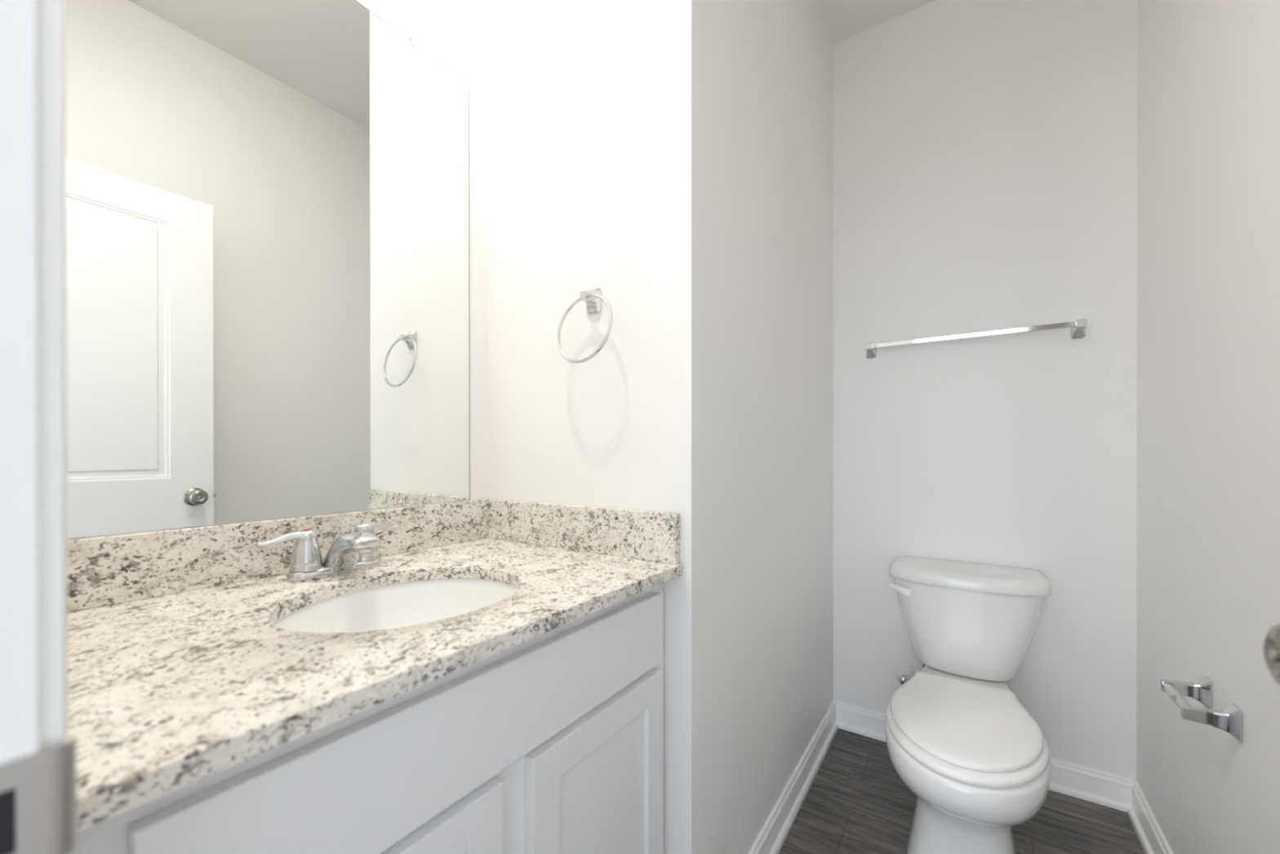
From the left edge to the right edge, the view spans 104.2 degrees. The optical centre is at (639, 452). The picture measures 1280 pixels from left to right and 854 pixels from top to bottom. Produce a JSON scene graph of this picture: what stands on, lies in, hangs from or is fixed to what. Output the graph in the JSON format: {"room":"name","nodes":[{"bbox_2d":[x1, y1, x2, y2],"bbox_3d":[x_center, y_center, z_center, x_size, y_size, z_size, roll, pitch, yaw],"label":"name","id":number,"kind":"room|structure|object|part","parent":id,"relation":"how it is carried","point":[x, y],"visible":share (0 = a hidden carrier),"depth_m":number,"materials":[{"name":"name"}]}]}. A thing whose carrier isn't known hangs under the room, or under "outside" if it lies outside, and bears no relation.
{"room":"bathroom","nodes":[
{"label":"bathroom","id":0,"kind":"room"},
{"bbox_2d":[71,0,488,538],"bbox_3d":[-0.655,-0.276,1.052,0.100,2.758,0.950,0,0,34],"label":"wall","id":1,"kind":"structure","parent":0,"point":[455,33],"depth_m":1.30,"materials":[{"name":"paint"}]},
{"bbox_2d":[65,0,470,538],"bbox_3d":[-0.649,-0.422,0.962,0.008,1.087,0.763,0,0,34],"label":"mirror","id":2,"kind":"object","parent":1,"relation":"attached to","point":[268,201],"visible":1,"depth_m":0.90,"materials":[{"name":"silver mirror"}]},
{"bbox_2d":[66,498,489,612],"bbox_3d":[-0.632,0.173,0.978,0.019,0.101,0.848,0,0,34],"label":"backsplash","id":3,"kind":"structure","parent":1,"relation":"attached to","point":[102,571],"depth_m":0.84,"materials":[{"name":"stone"}]},
{"bbox_2d":[488,0,691,853],"bbox_3d":[-0.123,-0.276,1.209,0.610,2.758,0.100,0,0,34],"label":"wall","id":4,"kind":"structure","parent":0,"point":[590,100],"depth_m":1.13,"materials":[{"name":"paint"}]},
{"bbox_2d":[556,287,612,363],"bbox_3d":[-0.118,-0.284,1.109,0.160,0.176,0.059,0,0,34],"label":"towel ring","id":5,"kind":"object","parent":4,"relation":"attached to","point":[593,298],"visible":1,"depth_m":1.11,"materials":[{"name":"silver metal"}]},
{"bbox_3d":[-0.116,-0.345,1.118,0.041,0.055,0.041,0,0,34],"label":"post","id":6,"kind":"part","parent":5,"relation":"part of","materials":[{"name":"silver metal"}]},
{"bbox_2d":[691,0,833,853],"bbox_3d":[0.403,-0.277,1.538,0.100,2.758,1.232,0,0,34],"label":"wall","id":7,"kind":"structure","parent":0,"point":[762,70],"depth_m":1.29,"materials":[{"name":"paint"}]},
{"bbox_2d":[748,700,838,853],"bbox_3d":[0.456,1.055,1.506,0.026,0.094,1.232,0,0,34],"label":"baseboard","id":8,"kind":"structure","parent":7,"relation":"attached to","point":[777,826],"depth_m":1.55,"materials":[{"name":"paint"}]},
{"bbox_3d":[0.458,1.092,1.497,0.014,0.019,1.220,0,0,34],"label":"shoe molding","id":9,"kind":"part","parent":8,"relation":"part of","materials":[{"name":"paint"}]},
{"bbox_2d":[818,0,935,44],"bbox_3d":[0.320,-1.680,1.069,1.701,0.050,2.300,0,0,34],"label":"ceiling","id":10,"kind":"structure","parent":0,"point":[844,19],"depth_m":1.88,"materials":[{"name":"paint"}]},
{"bbox_2d":[778,728,1144,853],"bbox_3d":[0.094,1.128,0.733,1.701,0.050,3.120,0,0,34],"label":"floor","id":11,"kind":"structure","parent":0,"point":[856,802],"depth_m":1.50,"materials":[{"name":"grey wood"}]},
{"bbox_2d":[67,582,663,853],"bbox_3d":[-0.403,0.675,0.829,0.563,0.856,0.841,0,0,34],"label":"vanity cabinet","id":12,"kind":"object","parent":11,"relation":"on","point":[550,742],"visible":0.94,"depth_m":0.62,"materials":[{"name":"paint"}]},
{"bbox_2d":[67,537,683,831],"bbox_3d":[-0.393,0.235,0.819,0.590,0.022,0.848,0,0,34],"label":"countertop","id":13,"kind":"structure","parent":12,"relation":"on","point":[168,693],"depth_m":0.55,"materials":[{"name":"stone"}]},
{"bbox_2d":[256,521,398,582],"bbox_3d":[-0.533,0.180,0.910,0.146,0.088,0.246,0,0,34],"label":"faucet","id":14,"kind":"object","parent":13,"relation":"on","point":[357,550],"visible":1,"depth_m":0.88,"materials":[{"name":"silver metal"}]},
{"bbox_3d":[-0.622,0.149,0.866,0.073,0.022,0.027,0,0,-40],"label":"lever","id":15,"kind":"part","parent":14,"relation":"part of","materials":[{"name":"silver metal"}]},
{"bbox_3d":[-0.598,0.173,0.892,0.051,0.070,0.051,0,0,34],"label":"handle","id":16,"kind":"part","parent":14,"relation":"part of","materials":[{"name":"silver metal"}]},
{"bbox_3d":[-0.584,0.178,0.949,0.014,0.063,0.014,0,0,34],"label":"lift rod","id":17,"kind":"part","parent":14,"relation":"part of","materials":[{"name":"silver metal"}]},
{"bbox_3d":[-0.533,0.183,0.910,0.145,0.081,0.055,0,0,34],"label":"spout","id":18,"kind":"part","parent":14,"relation":"part of","materials":[{"name":"silver metal"}]},
{"bbox_3d":[-0.542,0.172,0.977,0.051,0.070,0.051,0,0,34],"label":"handle","id":19,"kind":"part","parent":14,"relation":"part of","materials":[{"name":"silver metal"}]},
{"bbox_3d":[-0.527,0.148,1.010,0.027,0.022,0.073,0,0,17],"label":"lever","id":20,"kind":"part","parent":14,"relation":"part of","materials":[{"name":"silver metal"}]},
{"bbox_2d":[273,577,517,632],"bbox_3d":[-0.370,0.321,0.801,0.367,0.148,0.412,0,0,34],"label":"sink","id":21,"kind":"object","parent":13,"relation":"in","point":[420,602],"visible":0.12,"depth_m":0.93,"materials":[{"name":"ceramic"}]},
{"bbox_2d":[488,498,679,564],"bbox_3d":[-0.158,0.173,1.160,0.566,0.101,0.019,0,0,34],"label":"side splash","id":22,"kind":"object","parent":13,"relation":"on","point":[643,535],"visible":1,"depth_m":1.12,"materials":[{"name":"stone"}]},
{"bbox_3d":[-0.285,0.711,0.514,0.018,0.556,0.353,0,0,34],"label":"door","id":23,"kind":"part","parent":12,"relation":"part of","materials":[{"name":"paint"}]},
{"bbox_3d":[-0.059,0.710,0.853,0.018,0.556,0.353,0,0,34],"label":"door","id":24,"kind":"part","parent":12,"relation":"part of","materials":[{"name":"paint"}]},
{"bbox_3d":[-0.062,0.710,0.855,0.007,0.452,0.249,0,0,34],"label":"door panel","id":25,"kind":"part","parent":12,"relation":"part of","materials":[{"name":"paint"}]},
{"bbox_2d":[884,555,1051,853],"bbox_3d":[0.926,0.745,1.430,0.455,0.714,0.812,0,0,34],"label":"toilet","id":26,"kind":"object","parent":11,"relation":"on","point":[976,763],"visible":1,"depth_m":1.32,"materials":[{"name":"ceramic"}]},
{"bbox_3d":[0.899,0.475,1.719,0.075,0.035,0.028,0,0,34],"label":"flush lever","id":27,"kind":"part","parent":26,"relation":"part of","materials":[{"name":"plastic"}]},
{"bbox_3d":[0.848,0.693,1.311,0.338,0.020,0.477,0,0,34],"label":"seat","id":28,"kind":"part","parent":26,"relation":"part of","materials":[{"name":"plastic"}]},
{"bbox_3d":[0.847,0.716,1.311,0.356,0.022,0.518,0,0,34],"label":"seat","id":29,"kind":"part","parent":26,"relation":"part of","materials":[{"name":"plastic"}]},
{"bbox_3d":[0.922,0.914,1.423,0.360,0.374,0.794,0,0,34],"label":"bowl","id":30,"kind":"part","parent":26,"relation":"part of","materials":[{"name":"ceramic"}]},
{"bbox_3d":[1.093,0.582,1.680,0.424,0.286,0.206,0,0,34],"label":"tank","id":31,"kind":"part","parent":26,"relation":"part of","materials":[{"name":"ceramic"}]},
{"bbox_3d":[1.090,0.413,1.675,0.455,0.051,0.222,0,0,34],"label":"tank lid","id":32,"kind":"part","parent":26,"relation":"part of","materials":[{"name":"ceramic"}]},
{"bbox_2d":[833,0,1137,780],"bbox_3d":[1.185,-0.278,1.818,1.090,2.758,0.100,0,0,34],"label":"wall","id":33,"kind":"structure","parent":0,"point":[985,151],"depth_m":1.72,"materials":[{"name":"paint"}]},
{"bbox_2d":[893,662,924,684],"bbox_3d":[0.997,0.800,1.840,0.111,0.148,0.075,0,0,34],"label":"supply valve","id":34,"kind":"object","parent":33,"relation":"attached to","point":[903,673],"visible":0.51,"depth_m":1.87,"materials":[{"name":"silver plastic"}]},
{"bbox_3d":[0.969,0.839,1.835,0.024,0.024,0.011,0,0,34],"label":"valve knob","id":35,"kind":"part","parent":34,"relation":"part of","materials":[{"name":"silver metal"}]},
{"bbox_2d":[865,318,1086,359],"bbox_3d":[1.139,-0.395,1.747,0.648,0.053,0.068,0,0,34],"label":"towel bar","id":36,"kind":"object","parent":33,"relation":"attached to","point":[1077,328],"visible":1,"depth_m":1.69,"materials":[{"name":"silver metal"}]},
{"bbox_3d":[0.885,-0.396,1.916,0.037,0.053,0.068,0,0,34],"label":"post","id":37,"kind":"part","parent":36,"relation":"part of","materials":[{"name":"silver metal"}]},
{"bbox_3d":[1.393,-0.395,1.577,0.037,0.053,0.068,0,0,34],"label":"post","id":38,"kind":"part","parent":36,"relation":"part of","materials":[{"name":"silver metal"}]},
{"bbox_2d":[834,700,1135,812],"bbox_3d":[1.150,1.054,1.768,0.890,0.094,0.026,0,0,34],"label":"baseboard","id":39,"kind":"structure","parent":33,"relation":"attached to","point":[1096,786],"depth_m":1.60,"materials":[{"name":"paint"}]},
{"bbox_2d":[1136,0,1279,853],"bbox_3d":[0.959,-0.276,0.586,0.100,2.758,2.200,0,0,34],"label":"wall","id":40,"kind":"structure","parent":0,"point":[1208,537],"depth_m":1.06,"materials":[{"name":"paint"}]},
{"bbox_2d":[1127,780,1173,853],"bbox_3d":[0.940,1.056,0.673,0.026,0.094,2.082,0,0,34],"label":"baseboard","id":41,"kind":"structure","parent":40,"relation":"attached to","point":[1152,839],"depth_m":1.40,"materials":[{"name":"paint"}]},
{"bbox_3d":[0.931,1.093,0.671,0.014,0.019,2.070,0,0,34],"label":"shoe molding","id":42,"kind":"part","parent":41,"relation":"part of","materials":[{"name":"paint"}]},
{"bbox_2d":[1159,675,1243,743],"bbox_3d":[1.144,0.513,1.024,0.074,0.062,0.179,0,0,34],"label":"toilet paper holder","id":43,"kind":"object","parent":40,"relation":"attached to","point":[1230,719],"visible":1,"depth_m":0.98,"materials":[{"name":"silver metal"}]},
{"bbox_3d":[1.183,0.513,1.083,0.074,0.062,0.038,0,0,34],"label":"post","id":44,"kind":"part","parent":43,"relation":"part of","materials":[{"name":"silver metal"}]},
{"bbox_3d":[1.105,0.513,0.965,0.074,0.062,0.038,0,0,34],"label":"post","id":45,"kind":"part","parent":43,"relation":"part of","materials":[{"name":"silver metal"}]},
{"bbox_2d":[1263,622,1279,684],"bbox_3d":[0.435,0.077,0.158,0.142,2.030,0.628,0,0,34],"label":"door knob","id":46,"kind":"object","parent":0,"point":[1272,640],"depth_m":0.41,"materials":[{"name":"metal"}]},
{"bbox_3d":[-0.326,-0.274,0.192,1.601,2.758,0.118,0,0,34],"label":"wall","id":47,"kind":"structure","parent":0,"visible":0},
{"bbox_2d":[0,0,67,764],"bbox_3d":[-0.052,0.046,0.017,0.742,2.117,0.130,0,0,34],"label":"door frame","id":48,"kind":"structure","parent":47,"relation":"attached to","point":[20,469],"depth_m":0.23,"materials":[{"name":"paint"}]},
{"bbox_2d":[0,736,76,853],"bbox_3d":[-0.288,0.167,0.219,0.007,0.056,0.056,0,0,27],"label":"strike plate","id":49,"kind":"object","parent":48,"relation":"attached to","point":[38,790],"visible":1,"depth_m":0.23,"materials":[{"name":"silver metal"}]},
{"bbox_3d":[-0.290,0.167,0.214,0.002,0.057,0.046,0,0,34],"label":"plate","id":50,"kind":"part","parent":49,"relation":"part of","materials":[{"name":"silver metal"}]}
]}

